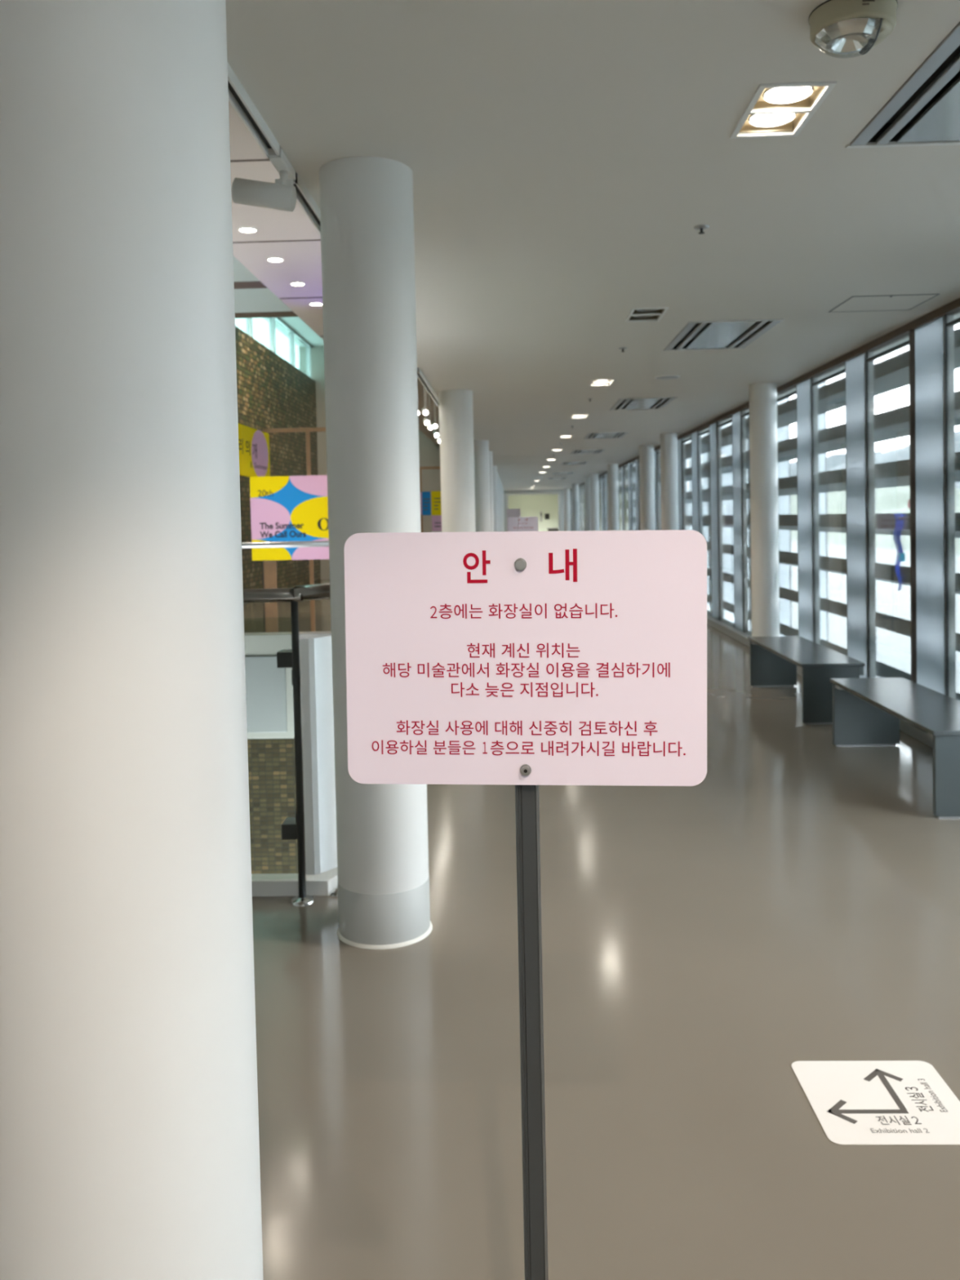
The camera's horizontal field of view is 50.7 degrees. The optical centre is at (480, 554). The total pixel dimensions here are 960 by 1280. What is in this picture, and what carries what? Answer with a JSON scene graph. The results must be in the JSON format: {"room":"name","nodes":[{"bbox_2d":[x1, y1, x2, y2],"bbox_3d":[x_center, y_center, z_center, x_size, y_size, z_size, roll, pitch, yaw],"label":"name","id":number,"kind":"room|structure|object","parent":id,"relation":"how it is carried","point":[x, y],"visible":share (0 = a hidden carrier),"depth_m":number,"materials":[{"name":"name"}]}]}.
{"room":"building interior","nodes":[
{"label":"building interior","id":0,"kind":"room"},
{"bbox_2d":[235,325,320,604],"bbox_3d":[-4.582,0.590,15.325,0.200,9.300,21.730,-1,2,2],"label":"tiled wall","id":1,"kind":"structure","parent":0,"point":[273,393],"depth_m":21.52,"materials":[{"name":"brown tile"}]},
{"bbox_2d":[233,256,266,288],"bbox_3d":[-3.352,-2.299,8.124,3.250,0.356,0.220,-1,2,2],"label":"trim","id":2,"kind":"structure","parent":1,"relation":"attached to","point":[243,278],"depth_m":7.97,"materials":[{"name":"white paint"}]},
{"bbox_2d":[234,287,297,318],"bbox_3d":[-3.314,-2.342,9.293,3.250,0.356,0.220,-1,2,2],"label":"trim","id":3,"kind":"structure","parent":1,"relation":"attached to","point":[251,303],"depth_m":9.14,"materials":[{"name":"white paint"}]},
{"bbox_2d":[235,317,312,378],"bbox_3d":[-4.698,-4.505,15.140,0.100,0.900,21.730,-1,2,2],"label":"clerestory window","id":4,"kind":"structure","parent":1,"relation":"in","point":[273,333],"depth_m":22.62,"materials":[{"name":"green glass"}]},
{"bbox_2d":[279,316,324,346],"bbox_3d":[-3.226,-5.084,15.070,3.550,0.200,22.130,-1,2,2],"label":"ceiling","id":5,"kind":"structure","parent":0,"point":[300,326],"depth_m":23.82,"materials":[{"name":"white paint"}]},
{"bbox_2d":[228,101,439,444],"bbox_3d":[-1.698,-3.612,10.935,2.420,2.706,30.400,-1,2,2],"label":"ceiling","id":6,"kind":"structure","parent":0,"point":[291,237],"depth_m":6.96,"materials":[{"name":"beige paint"}]},
{"bbox_2d":[238,226,257,233],"bbox_3d":[-1.504,-2.105,6.559,0.124,0.008,0.124,-1,2,2],"label":"recessed light","id":7,"kind":"object","parent":6,"relation":"in","point":[243,229],"visible":1,"depth_m":6.55,"materials":[{"name":"white plastic"}]},
{"bbox_2d":[266,257,284,262],"bbox_3d":[-1.480,-2.133,7.318,0.124,0.008,0.124,-1,2,2],"label":"recessed light","id":8,"kind":"object","parent":6,"relation":"in","point":[270,259],"visible":1,"depth_m":7.31,"materials":[{"name":"white plastic"}]},
{"bbox_2d":[289,281,305,285],"bbox_3d":[-1.455,-2.161,8.077,0.124,0.008,0.124,-1,2,2],"label":"recessed light","id":9,"kind":"object","parent":6,"relation":"in","point":[294,283],"visible":1,"depth_m":8.06,"materials":[{"name":"white plastic"}]},
{"bbox_2d":[309,302,322,306],"bbox_3d":[-1.430,-2.189,8.836,0.124,0.008,0.124,-1,2,2],"label":"recessed light","id":10,"kind":"object","parent":6,"relation":"in","point":[314,304],"visible":0.94,"depth_m":8.82,"materials":[{"name":"white plastic"}]},
{"bbox_2d":[422,386,427,414],"bbox_3d":[-0.600,-1.892,10.881,0.054,0.784,0.116,-2,2,-12],"label":"spotlight","id":11,"kind":"object","parent":6,"relation":"hanging from","point":[424,411],"visible":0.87,"depth_m":10.88,"materials":[{"name":"white plastic"}]},
{"bbox_2d":[423,389,429,425],"bbox_3d":[-0.606,-1.872,11.283,0.054,0.854,0.116,-2,2,-12],"label":"spotlight","id":12,"kind":"object","parent":6,"relation":"hanging from","point":[426,421],"visible":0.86,"depth_m":11.28,"materials":[{"name":"white plastic"}]},
{"bbox_2d":[426,394,432,429],"bbox_3d":[-0.597,-1.894,11.882,0.054,0.854,0.116,-2,2,-12],"label":"spotlight","id":13,"kind":"object","parent":6,"relation":"hanging from","point":[429,426],"visible":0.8,"depth_m":11.88,"materials":[{"name":"white plastic"}]},
{"bbox_2d":[431,401,437,428],"bbox_3d":[-0.559,-1.934,12.280,0.054,0.804,0.116,-2,2,-12],"label":"spotlight","id":14,"kind":"object","parent":6,"relation":"hanging from","point":[433,424],"visible":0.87,"depth_m":12.28,"materials":[{"name":"white plastic"}]},
{"bbox_2d":[433,402,438,437],"bbox_3d":[-0.560,-1.911,12.681,0.054,0.879,0.116,-2,2,-12],"label":"spotlight","id":15,"kind":"object","parent":6,"relation":"hanging from","point":[435,433],"visible":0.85,"depth_m":12.68,"materials":[{"name":"white plastic"}]},
{"bbox_2d":[436,408,439,443],"bbox_3d":[-0.539,-1.912,13.181,0.054,0.914,0.116,-2,2,-12],"label":"spotlight","id":16,"kind":"object","parent":6,"relation":"hanging from","point":[438,437],"visible":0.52,"depth_m":13.18,"materials":[{"name":"white plastic"}]},
{"bbox_2d":[311,346,440,579],"bbox_3d":[-2.112,-0.357,26.187,4.850,10.300,0.200,-1,2,2],"label":"wall","id":17,"kind":"structure","parent":0,"point":[428,452],"depth_m":26.00,"materials":[{"name":"beige paint"}]},
{"bbox_2d":[497,472,504,531],"bbox_3d":[0.707,-1.200,36.177,0.150,2.740,21.600,-1,2,2],"label":"wall","id":18,"kind":"structure","parent":0,"point":[500,505],"depth_m":32.98,"materials":[{"name":"white paint"}]},
{"bbox_2d":[508,493,558,531],"bbox_3d":[2.734,-1.747,50.057,3.700,2.740,6.000,-1,2,2],"label":"wall","id":19,"kind":"structure","parent":0,"point":[531,505],"depth_m":52.88,"materials":[{"name":"white paint"}]},
{"bbox_2d":[544,513,549,519],"bbox_3d":[3.503,-2.005,52.844,0.240,0.300,0.064,-1,2,2],"label":"wall screen","id":20,"kind":"object","parent":19,"relation":"attached to","point":[546,515],"visible":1,"depth_m":52.81,"materials":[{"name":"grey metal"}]},
{"bbox_2d":[503,489,571,531],"bbox_3d":[2.734,-1.635,46.983,3.500,2.740,0.150,-1,2,2],"label":"wall","id":21,"kind":"structure","parent":0,"point":[531,491],"depth_m":46.86,"materials":[{"name":"white paint"}]},
{"bbox_2d":[504,491,562,531],"bbox_3d":[2.485,-1.589,46.967,2.620,2.660,0.300,-1,2,2],"label":"door frame","id":22,"kind":"structure","parent":21,"relation":"in","point":[559,493],"depth_m":46.78,"materials":[{"name":"grey paint"}]},
{"bbox_2d":[570,490,572,530],"bbox_3d":[4.486,-1.621,46.130,0.592,3.300,1.399,-1,2,2],"label":"window","id":23,"kind":"structure","parent":21,"relation":"in","point":[571,491],"depth_m":46.47,"materials":[{"name":"clear glass"}]},
{"bbox_2d":[706,614,933,747],"bbox_3d":[3.428,0.605,21.437,0.200,0.090,51.000,-1,2,2],"label":"baseboard","id":24,"kind":"structure","parent":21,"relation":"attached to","point":[736,634],"depth_m":11.48,"materials":[{"name":"silver metal"}]},
{"bbox_2d":[578,485,581,530],"bbox_3d":[4.304,-1.414,40.536,0.592,3.300,1.399,-1,2,2],"label":"window","id":25,"kind":"structure","parent":0,"point":[580,493],"depth_m":40.63,"materials":[{"name":"clear glass"}]},
{"bbox_2d":[580,484,583,530],"bbox_3d":[4.259,-1.362,39.138,0.592,3.300,1.399,-1,2,2],"label":"window","id":26,"kind":"structure","parent":0,"point":[581,486],"depth_m":39.26,"materials":[{"name":"clear glass"}]},
{"bbox_2d":[582,484,585,530],"bbox_3d":[4.213,-1.310,37.740,0.592,3.300,1.399,-1,2,2],"label":"window","id":27,"kind":"structure","parent":0,"point":[584,484],"depth_m":38.16,"materials":[{"name":"clear glass"}]},
{"bbox_2d":[225,0,959,490],"bbox_3d":[1.756,-2.165,24.392,3.530,0.001,57.000,-1,2,2],"label":"ceiling","id":28,"kind":"structure","parent":0,"point":[565,158],"depth_m":3.80,"materials":[{"name":"white paint"}]},
{"bbox_2d":[227,62,279,156],"bbox_3d":[-0.704,-1.303,2.608,0.044,0.036,1.460,-1,2,2],"label":"track","id":29,"kind":"object","parent":28,"relation":"attached to","point":[238,98],"visible":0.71,"depth_m":3.04,"materials":[{"name":"white metal"}]},
{"bbox_2d":[231,148,296,211],"bbox_3d":[-0.746,-1.267,3.472,0.216,0.169,0.220,-1,2,2],"label":"spotlight","id":30,"kind":"object","parent":28,"relation":"attached to","point":[280,195],"visible":0.99,"depth_m":3.46,"materials":[{"name":"white plastic"}]},
{"bbox_2d":[293,172,320,235],"bbox_3d":[-0.607,-1.413,5.584,0.044,0.036,3.980,-1,2,2],"label":"track","id":31,"kind":"object","parent":28,"relation":"attached to","point":[304,197],"visible":0.13,"depth_m":3.87,"materials":[{"name":"white metal"}]},
{"bbox_2d":[417,367,439,408],"bbox_3d":[-0.435,-1.609,10.868,0.044,0.036,5.200,-1,2,2],"label":"track","id":32,"kind":"object","parent":28,"relation":"attached to","point":[420,376],"visible":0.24,"depth_m":9.32,"materials":[{"name":"white metal"}]},
{"bbox_2d":[547,477,566,479],"bbox_3d":[2.510,-2.524,32.815,0.614,0.086,1.124,-1,2,2],"label":"ceiling vent","id":33,"kind":"object","parent":28,"relation":"in","point":[548,477],"visible":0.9,"depth_m":33.07,"materials":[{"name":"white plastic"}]},
{"bbox_2d":[551,448,564,451],"bbox_3d":[1.439,-2.016,18.861,0.220,0.130,0.410,-1,2,2],"label":"recessed light","id":34,"kind":"object","parent":28,"relation":"in","point":[552,449],"visible":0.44,"depth_m":18.84,"materials":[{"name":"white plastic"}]},
{"bbox_2d":[558,435,573,437],"bbox_3d":[1.337,-1.899,15.715,0.220,0.130,0.410,-1,2,2],"label":"recessed light","id":35,"kind":"object","parent":28,"relation":"in","point":[560,436],"visible":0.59,"depth_m":15.71,"materials":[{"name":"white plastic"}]},
{"bbox_2d":[560,461,589,465],"bbox_3d":[2.214,-2.187,23.726,0.614,0.086,1.124,-1,2,2],"label":"ceiling vent","id":36,"kind":"object","parent":28,"relation":"in","point":[585,462],"visible":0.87,"depth_m":23.76,"materials":[{"name":"white plastic"}]},
{"bbox_2d":[569,413,589,417],"bbox_3d":[1.234,-1.783,12.569,0.220,0.130,0.410,-1,2,2],"label":"recessed light","id":37,"kind":"object","parent":28,"relation":"in","point":[585,415],"visible":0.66,"depth_m":12.57,"materials":[{"name":"white plastic"}]},
{"bbox_2d":[570,448,606,453],"bbox_3d":[2.077,-2.032,19.531,0.614,0.086,1.124,-1,2,2],"label":"ceiling vent","id":38,"kind":"object","parent":28,"relation":"in","point":[598,451],"visible":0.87,"depth_m":19.60,"materials":[{"name":"white plastic"}]},
{"bbox_2d":[588,378,615,386],"bbox_3d":[1.132,-1.666,9.423,0.220,0.130,0.410,-1,2,2],"label":"recessed light","id":39,"kind":"object","parent":28,"relation":"in","point":[607,381],"visible":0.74,"depth_m":9.42,"materials":[{"name":"white plastic"}]},
{"bbox_2d":[583,431,630,439],"bbox_3d":[1.952,-1.889,15.686,0.614,0.086,1.124,-1,2,2],"label":"ceiling vent","id":40,"kind":"object","parent":28,"relation":"in","point":[614,434],"visible":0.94,"depth_m":15.72,"materials":[{"name":"white plastic"}]},
{"bbox_2d":[618,346,626,351],"bbox_3d":[1.061,-1.522,7.518,0.066,0.029,0.066,-1,2,2],"label":"sprinkler","id":41,"kind":"object","parent":28,"relation":"attached to","point":[621,348],"visible":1,"depth_m":7.50,"materials":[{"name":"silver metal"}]},
{"bbox_2d":[609,396,676,410],"bbox_3d":[1.809,-1.728,11.326,0.614,0.086,1.124,-1,2,2],"label":"ceiling vent","id":42,"kind":"object","parent":28,"relation":"in","point":[642,403],"visible":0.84,"depth_m":11.36,"materials":[{"name":"white plastic"}]},
{"bbox_2d":[624,306,669,322],"bbox_3d":[1.029,-1.550,6.277,0.220,0.130,0.410,-1,2,2],"label":"recessed light","id":43,"kind":"object","parent":28,"relation":"in","point":[652,314],"visible":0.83,"depth_m":6.27,"materials":[{"name":"white plastic"}]},
{"bbox_2d":[654,375,679,379],"bbox_3d":[1.695,-1.605,9.167,0.224,0.010,0.224,-1,2,2],"label":"ceiling speaker","id":44,"kind":"object","parent":28,"relation":"attached to","point":[662,377],"visible":1,"depth_m":9.12,"materials":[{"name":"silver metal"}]},
{"bbox_2d":[693,224,709,234],"bbox_3d":[0.959,-1.406,4.382,0.066,0.029,0.066,-1,2,2],"label":"sprinkler","id":45,"kind":"object","parent":28,"relation":"attached to","point":[700,227],"visible":1,"depth_m":4.37,"materials":[{"name":"silver metal"}]},
{"bbox_2d":[662,319,784,351],"bbox_3d":[1.671,-1.571,7.091,0.614,0.086,1.124,-1,2,2],"label":"ceiling vent","id":46,"kind":"object","parent":28,"relation":"in","point":[726,334],"visible":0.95,"depth_m":7.07,"materials":[{"name":"white plastic"}]},
{"bbox_2d":[729,80,836,138],"bbox_3d":[0.927,-1.433,3.131,0.220,0.130,0.410,-1,2,2],"label":"recessed light","id":47,"kind":"object","parent":28,"relation":"in","point":[785,108],"visible":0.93,"depth_m":3.13,"materials":[{"name":"white plastic"}]},
{"bbox_2d":[808,0,897,57],"bbox_3d":[0.929,-1.304,2.525,0.209,0.097,0.209,-1,2,2],"label":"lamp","id":48,"kind":"object","parent":28,"relation":"attached to","point":[839,28],"visible":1,"depth_m":2.47,"materials":[{"name":"silver plastic"}]},
{"bbox_2d":[827,293,939,312],"bbox_3d":[2.415,-1.510,6.083,0.500,0.006,0.450,-1,2,2],"label":"access hatch","id":49,"kind":"object","parent":28,"relation":"attached to","point":[894,302],"visible":1,"depth_m":6.07,"materials":[{"name":"grey metal"}]},
{"bbox_2d":[845,22,959,148],"bbox_3d":[1.534,-1.415,2.881,0.614,0.086,1.124,-1,2,2],"label":"ceiling vent","id":50,"kind":"object","parent":28,"relation":"in","point":[925,111],"visible":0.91,"depth_m":3.17,"materials":[{"name":"white plastic"}]},
{"bbox_2d":[243,579,959,1279],"bbox_3d":[-0.392,0.766,24.571,7.950,0.300,57.000,-1,2,2],"label":"floor","id":51,"kind":"structure","parent":0,"point":[799,900],"depth_m":2.98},
{"bbox_2d":[0,0,263,1279],"bbox_3d":[-0.463,0.096,1.220,0.366,2.740,0.366,-1,2,2],"label":"column","id":52,"kind":"structure","parent":51,"relation":"on","point":[130,1139],"depth_m":1.07,"materials":[{"name":"white paint"}]},
{"bbox_2d":[238,422,270,632],"bbox_3d":[-2.659,-0.175,11.845,0.104,2.600,1.500,-1,2,2],"label":"banner","id":53,"kind":"object","parent":51,"relation":"on","point":[254,444],"visible":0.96,"depth_m":11.79,"materials":[{"name":"yellow paper"}]},
{"bbox_2d":[251,430,268,476],"bbox_3d":[-2.622,-1.200,12.076,0.001,0.570,0.800,-1,2,2],"label":"print","id":54,"kind":"object","parent":53,"relation":"attached to","point":[262,460],"depth_m":12.07},
{"bbox_2d":[249,475,328,632],"bbox_3d":[-1.550,0.157,10.606,1.660,1.980,0.077,-1,2,2],"label":"poster","id":55,"kind":"object","parent":51,"relation":"on","point":[283,508],"visible":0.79,"depth_m":10.56,"materials":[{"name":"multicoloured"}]},
{"bbox_2d":[249,475,328,560],"bbox_3d":[-1.563,-0.393,10.548,1.660,0.875,0.001,-1,2,2],"label":"print","id":56,"kind":"object","parent":55,"relation":"attached to","point":[309,512],"depth_m":10.56},
{"bbox_2d":[243,583,337,906],"bbox_3d":[-1.510,0.657,6.754,2.427,1.259,5.595,-1,2,2],"label":"glass balustrade","id":57,"kind":"object","parent":51,"relation":"on","point":[314,821],"visible":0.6,"depth_m":3.97,"materials":[{"name":"clear glass"}]},
{"bbox_2d":[262,426,325,631],"bbox_3d":[-1.860,-0.256,12.666,1.650,2.670,0.040,-1,2,2],"label":"screen","id":58,"kind":"object","parent":51,"relation":"on","point":[307,430],"visible":0.16,"depth_m":12.62,"materials":[{"name":"grey metal"}]},
{"bbox_2d":[319,156,432,949],"bbox_3d":[-0.378,0.005,3.667,0.350,2.740,0.350,-1,2,2],"label":"column","id":59,"kind":"structure","parent":51,"relation":"on","point":[367,244],"depth_m":3.53,"materials":[{"name":"white paint"}]},
{"bbox_2d":[419,466,441,532],"bbox_3d":[-0.611,-0.109,14.025,0.450,2.225,0.056,-1,2,2],"label":"display","id":60,"kind":"object","parent":51,"relation":"on","point":[426,500],"visible":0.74,"depth_m":13.98,"materials":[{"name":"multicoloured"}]},
{"bbox_2d":[438,389,475,532],"bbox_3d":[-0.209,-0.227,9.941,0.350,2.740,0.350,-1,2,2],"label":"column","id":61,"kind":"structure","parent":51,"relation":"on","point":[455,406],"depth_m":9.77,"materials":[{"name":"white paint"}]},
{"bbox_2d":[473,440,490,532],"bbox_3d":[0.004,-0.463,16.303,0.350,2.740,0.350,-1,2,2],"label":"column","id":62,"kind":"structure","parent":51,"relation":"on","point":[482,472],"depth_m":16.13,"materials":[{"name":"white paint"}]},
{"bbox_2d":[488,451,493,531],"bbox_3d":[0.097,-0.563,18.999,0.350,2.740,0.350,-1,2,2],"label":"column","id":63,"kind":"structure","parent":51,"relation":"on","point":[491,460],"depth_m":18.88,"materials":[{"name":"white paint"}]},
{"bbox_2d":[493,466,497,531],"bbox_3d":[0.266,-0.766,24.493,0.350,2.740,0.350,-1,2,2],"label":"column","id":64,"kind":"structure","parent":51,"relation":"on","point":[495,469],"depth_m":24.36,"materials":[{"name":"white paint"}]},
{"bbox_2d":[506,508,520,531],"bbox_3d":[0.848,-0.281,25.007,0.400,1.710,0.330,-1,2,2],"label":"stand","id":65,"kind":"object","parent":51,"relation":"on","point":[511,513],"visible":0.26,"depth_m":24.95,"materials":[{"name":"white"}]},
{"bbox_2d":[507,516,537,531],"bbox_3d":[0.618,0.219,14.217,0.339,1.504,0.339,1,3,43],"label":"notice sign","id":66,"kind":"object","parent":51,"relation":"on","point":[515,523],"visible":0.56,"depth_m":14.18,"materials":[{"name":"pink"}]},
{"bbox_2d":[344,529,706,1279],"bbox_3d":[0.065,0.712,1.228,0.340,1.486,0.340,-3,3,-40],"label":"notice sign","id":67,"kind":"object","parent":51,"relation":"on","point":[527,660],"visible":1,"depth_m":1.18,"materials":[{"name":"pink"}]},
{"bbox_2d":[546,527,558,531],"bbox_3d":[3.631,-0.851,49.410,0.700,0.960,0.600,-1,2,2],"label":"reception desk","id":68,"kind":"object","parent":51,"relation":"on","point":[549,529],"visible":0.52,"depth_m":49.14,"materials":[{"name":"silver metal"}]},
{"bbox_2d":[564,488,570,530],"bbox_3d":[3.915,-1.605,45.468,0.278,2.740,0.278,-1,2,2],"label":"column","id":69,"kind":"structure","parent":51,"relation":"on","point":[566,491],"depth_m":45.35,"materials":[{"name":"white paint"}]},
{"bbox_2d":[571,484,579,530],"bbox_3d":[3.713,-1.375,39.276,0.278,2.740,0.278,-1,2,2],"label":"column","id":70,"kind":"structure","parent":51,"relation":"on","point":[575,487],"depth_m":39.15,"materials":[{"name":"white paint"}]},
{"bbox_2d":[584,476,591,530],"bbox_3d":[3.486,-1.117,32.284,0.278,2.740,0.278,-1,2,2],"label":"column","id":71,"kind":"structure","parent":51,"relation":"on","point":[587,482],"depth_m":32.16,"materials":[{"name":"white paint"}]},
{"bbox_2d":[589,473,599,530],"bbox_3d":[3.414,-1.035,30.087,0.278,2.740,0.278,-1,2,2],"label":"column","id":72,"kind":"structure","parent":51,"relation":"on","point":[593,477],"depth_m":29.96,"materials":[{"name":"white paint"}]},
{"bbox_2d":[607,463,618,530],"bbox_3d":[3.232,-0.828,24.494,0.278,2.740,0.278,-1,2,2],"label":"column","id":73,"kind":"structure","parent":51,"relation":"on","point":[612,468],"depth_m":24.37,"materials":[{"name":"white paint"}]},
{"bbox_2d":[639,444,654,530],"bbox_3d":[3.030,-0.599,18.301,0.278,2.740,0.278,-1,2,2],"label":"column","id":74,"kind":"structure","parent":51,"relation":"on","point":[646,452],"depth_m":18.17,"materials":[{"name":"white paint"}]},
{"bbox_2d":[660,433,678,529],"bbox_3d":[2.945,-0.502,15.705,0.278,2.740,0.278,-1,2,2],"label":"column","id":75,"kind":"structure","parent":51,"relation":"on","point":[668,442],"depth_m":15.57,"materials":[{"name":"white paint"}]},
{"bbox_2d":[749,382,779,636],"bbox_3d":[2.775,-0.287,9.881,0.278,2.740,0.278,-1,2,2],"label":"column","id":76,"kind":"structure","parent":51,"relation":"on","point":[762,396],"depth_m":9.77,"materials":[{"name":"white paint"}]},
{"bbox_2d":[747,635,865,724],"bbox_3d":[2.504,0.946,7.908,0.440,0.430,1.630,-1,2,2],"label":"bench","id":77,"kind":"object","parent":51,"relation":"on","point":[774,661],"visible":0.93,"depth_m":7.48,"materials":[{"name":"grey metal"}]},
{"bbox_2d":[791,1060,959,1145],"bbox_3d":[1.025,1.385,2.573,0.376,0.002,0.368,-1,2,2],"label":"floor sticker","id":78,"kind":"object","parent":51,"relation":"on","point":[854,1102],"visible":1,"depth_m":2.56,"materials":[{"name":"white plastic"}]},
{"bbox_2d":[826,1068,908,1124],"bbox_3d":[1.015,1.385,2.568,0.276,0.001,0.149,-3,3,-44],"label":"print","id":79,"kind":"object","parent":78,"relation":"on","point":[854,1095],"depth_m":2.59,"materials":[{"name":"grey"}]},
{"bbox_2d":[829,677,959,818],"bbox_3d":[2.441,1.029,5.665,0.460,0.430,1.600,-1,2,2],"label":"bench","id":80,"kind":"object","parent":51,"relation":"on","point":[867,712],"visible":1,"depth_m":5.77,"materials":[{"name":"grey metal"}]},
{"bbox_2d":[599,475,604,530],"bbox_3d":[3.985,-1.051,30.748,0.592,3.300,1.399,-1,2,2],"label":"window","id":81,"kind":"structure","parent":0,"point":[601,482],"depth_m":30.83,"materials":[{"name":"clear glass"}]},
{"bbox_2d":[602,473,608,530],"bbox_3d":[3.940,-0.999,29.350,0.592,3.300,1.399,-1,2,2],"label":"window","id":82,"kind":"structure","parent":0,"point":[605,476],"depth_m":29.42,"materials":[{"name":"clear glass"}]},
{"bbox_2d":[617,466,624,530],"bbox_3d":[3.803,-0.844,25.155,0.592,3.300,1.399,-1,2,2],"label":"window","id":83,"kind":"structure","parent":0,"point":[620,470],"depth_m":25.12,"materials":[{"name":"clear glass"}]},
{"bbox_2d":[623,462,631,530],"bbox_3d":[3.757,-0.792,23.757,0.592,3.300,1.399,-1,2,2],"label":"window","id":84,"kind":"structure","parent":0,"point":[627,501],"depth_m":23.80,"materials":[{"name":"clear glass"}]},
{"bbox_2d":[630,459,638,530],"bbox_3d":[3.712,-0.740,22.358,0.592,3.300,1.399,-1,2,2],"label":"window","id":85,"kind":"structure","parent":0,"point":[633,465],"depth_m":22.41,"materials":[{"name":"clear glass"}]},
{"bbox_2d":[637,458,640,530],"bbox_3d":[3.666,-0.689,20.960,0.592,3.300,1.399,-1,2,2],"label":"window","id":86,"kind":"structure","parent":0,"point":[638,474],"depth_m":21.58,"materials":[{"name":"clear glass"}]},
{"bbox_2d":[653,450,657,529],"bbox_3d":[3.620,-0.637,19.562,0.592,3.300,1.399,-1,2,2],"label":"window","id":87,"kind":"structure","parent":0,"point":[655,451],"depth_m":19.01,"materials":[{"name":"clear glass"}]},
{"bbox_2d":[656,448,661,529],"bbox_3d":[3.575,-0.585,18.163,0.592,3.300,1.399,-1,2,2],"label":"window","id":88,"kind":"structure","parent":0,"point":[658,451],"depth_m":18.65,"materials":[{"name":"clear glass"}]},
{"bbox_2d":[677,439,682,529],"bbox_3d":[3.529,-0.533,16.765,0.592,3.300,1.399,-1,2,2],"label":"window","id":89,"kind":"structure","parent":0,"point":[679,449],"depth_m":16.24,"materials":[{"name":"clear glass"}]},
{"bbox_2d":[680,431,698,532],"bbox_3d":[3.484,-0.481,15.367,0.592,3.300,1.399,-1,2,2],"label":"window","id":90,"kind":"structure","parent":0,"point":[688,443],"depth_m":15.36,"materials":[{"name":"clear glass"}]},
{"bbox_2d":[697,422,719,620],"bbox_3d":[3.438,-0.430,13.969,0.592,3.300,1.399,-1,2,2],"label":"window","id":91,"kind":"structure","parent":0,"point":[706,437],"depth_m":13.87,"materials":[{"name":"clear glass"}]},
{"bbox_2d":[716,411,742,631],"bbox_3d":[3.393,-0.378,12.570,0.592,3.300,1.399,-1,2,2],"label":"window","id":92,"kind":"structure","parent":0,"point":[729,428],"depth_m":12.57,"materials":[{"name":"clear glass"}]},
{"bbox_2d":[740,407,751,636],"bbox_3d":[3.347,-0.326,11.172,0.592,3.300,1.399,-1,2,2],"label":"window","id":93,"kind":"structure","parent":0,"point":[744,414],"depth_m":11.70,"materials":[{"name":"clear glass"}]},
{"bbox_2d":[569,297,959,490],"bbox_3d":[3.377,-2.063,21.340,0.090,0.050,51.000,-1,2,2],"label":"trim","id":94,"kind":"structure","parent":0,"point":[954,305],"depth_m":7.88,"materials":[{"name":"brown"}]},
{"bbox_2d":[777,377,813,641],"bbox_3d":[3.301,-0.274,9.774,0.592,3.300,1.399,-1,2,2],"label":"window","id":95,"kind":"structure","parent":0,"point":[794,453],"depth_m":9.66,"materials":[{"name":"clear glass"}]},
{"bbox_2d":[811,351,867,678],"bbox_3d":[3.256,-0.223,8.375,0.592,3.300,1.399,-1,2,2],"label":"window","id":96,"kind":"structure","parent":0,"point":[838,393],"depth_m":8.32,"materials":[{"name":"clear glass"}]},
{"bbox_2d":[866,315,946,695],"bbox_3d":[3.196,-0.171,6.978,0.620,3.300,1.399,-1,2,2],"label":"window","id":97,"kind":"structure","parent":0,"point":[887,365],"depth_m":6.91,"materials":[{"name":"clear glass"}]},
{"bbox_2d":[944,308,959,701],"bbox_3d":[3.165,-0.119,5.579,0.592,3.300,1.399,-1,2,2],"label":"window","id":98,"kind":"structure","parent":0,"point":[952,321],"depth_m":6.20,"materials":[{"name":"clear glass"}]},
{"bbox_3d":[-2.088,5.293,15.282,5.400,0.200,22.400,-1,2,2],"label":"floor","id":99,"kind":"structure","parent":0,"visible":0},
{"bbox_2d":[241,540,331,873],"bbox_3d":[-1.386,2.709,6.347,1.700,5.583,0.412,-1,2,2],"label":"glass railing","id":100,"kind":"object","parent":99,"relation":"on","point":[268,687],"visible":0.09,"depth_m":6.21,"materials":[{"name":"grey"}]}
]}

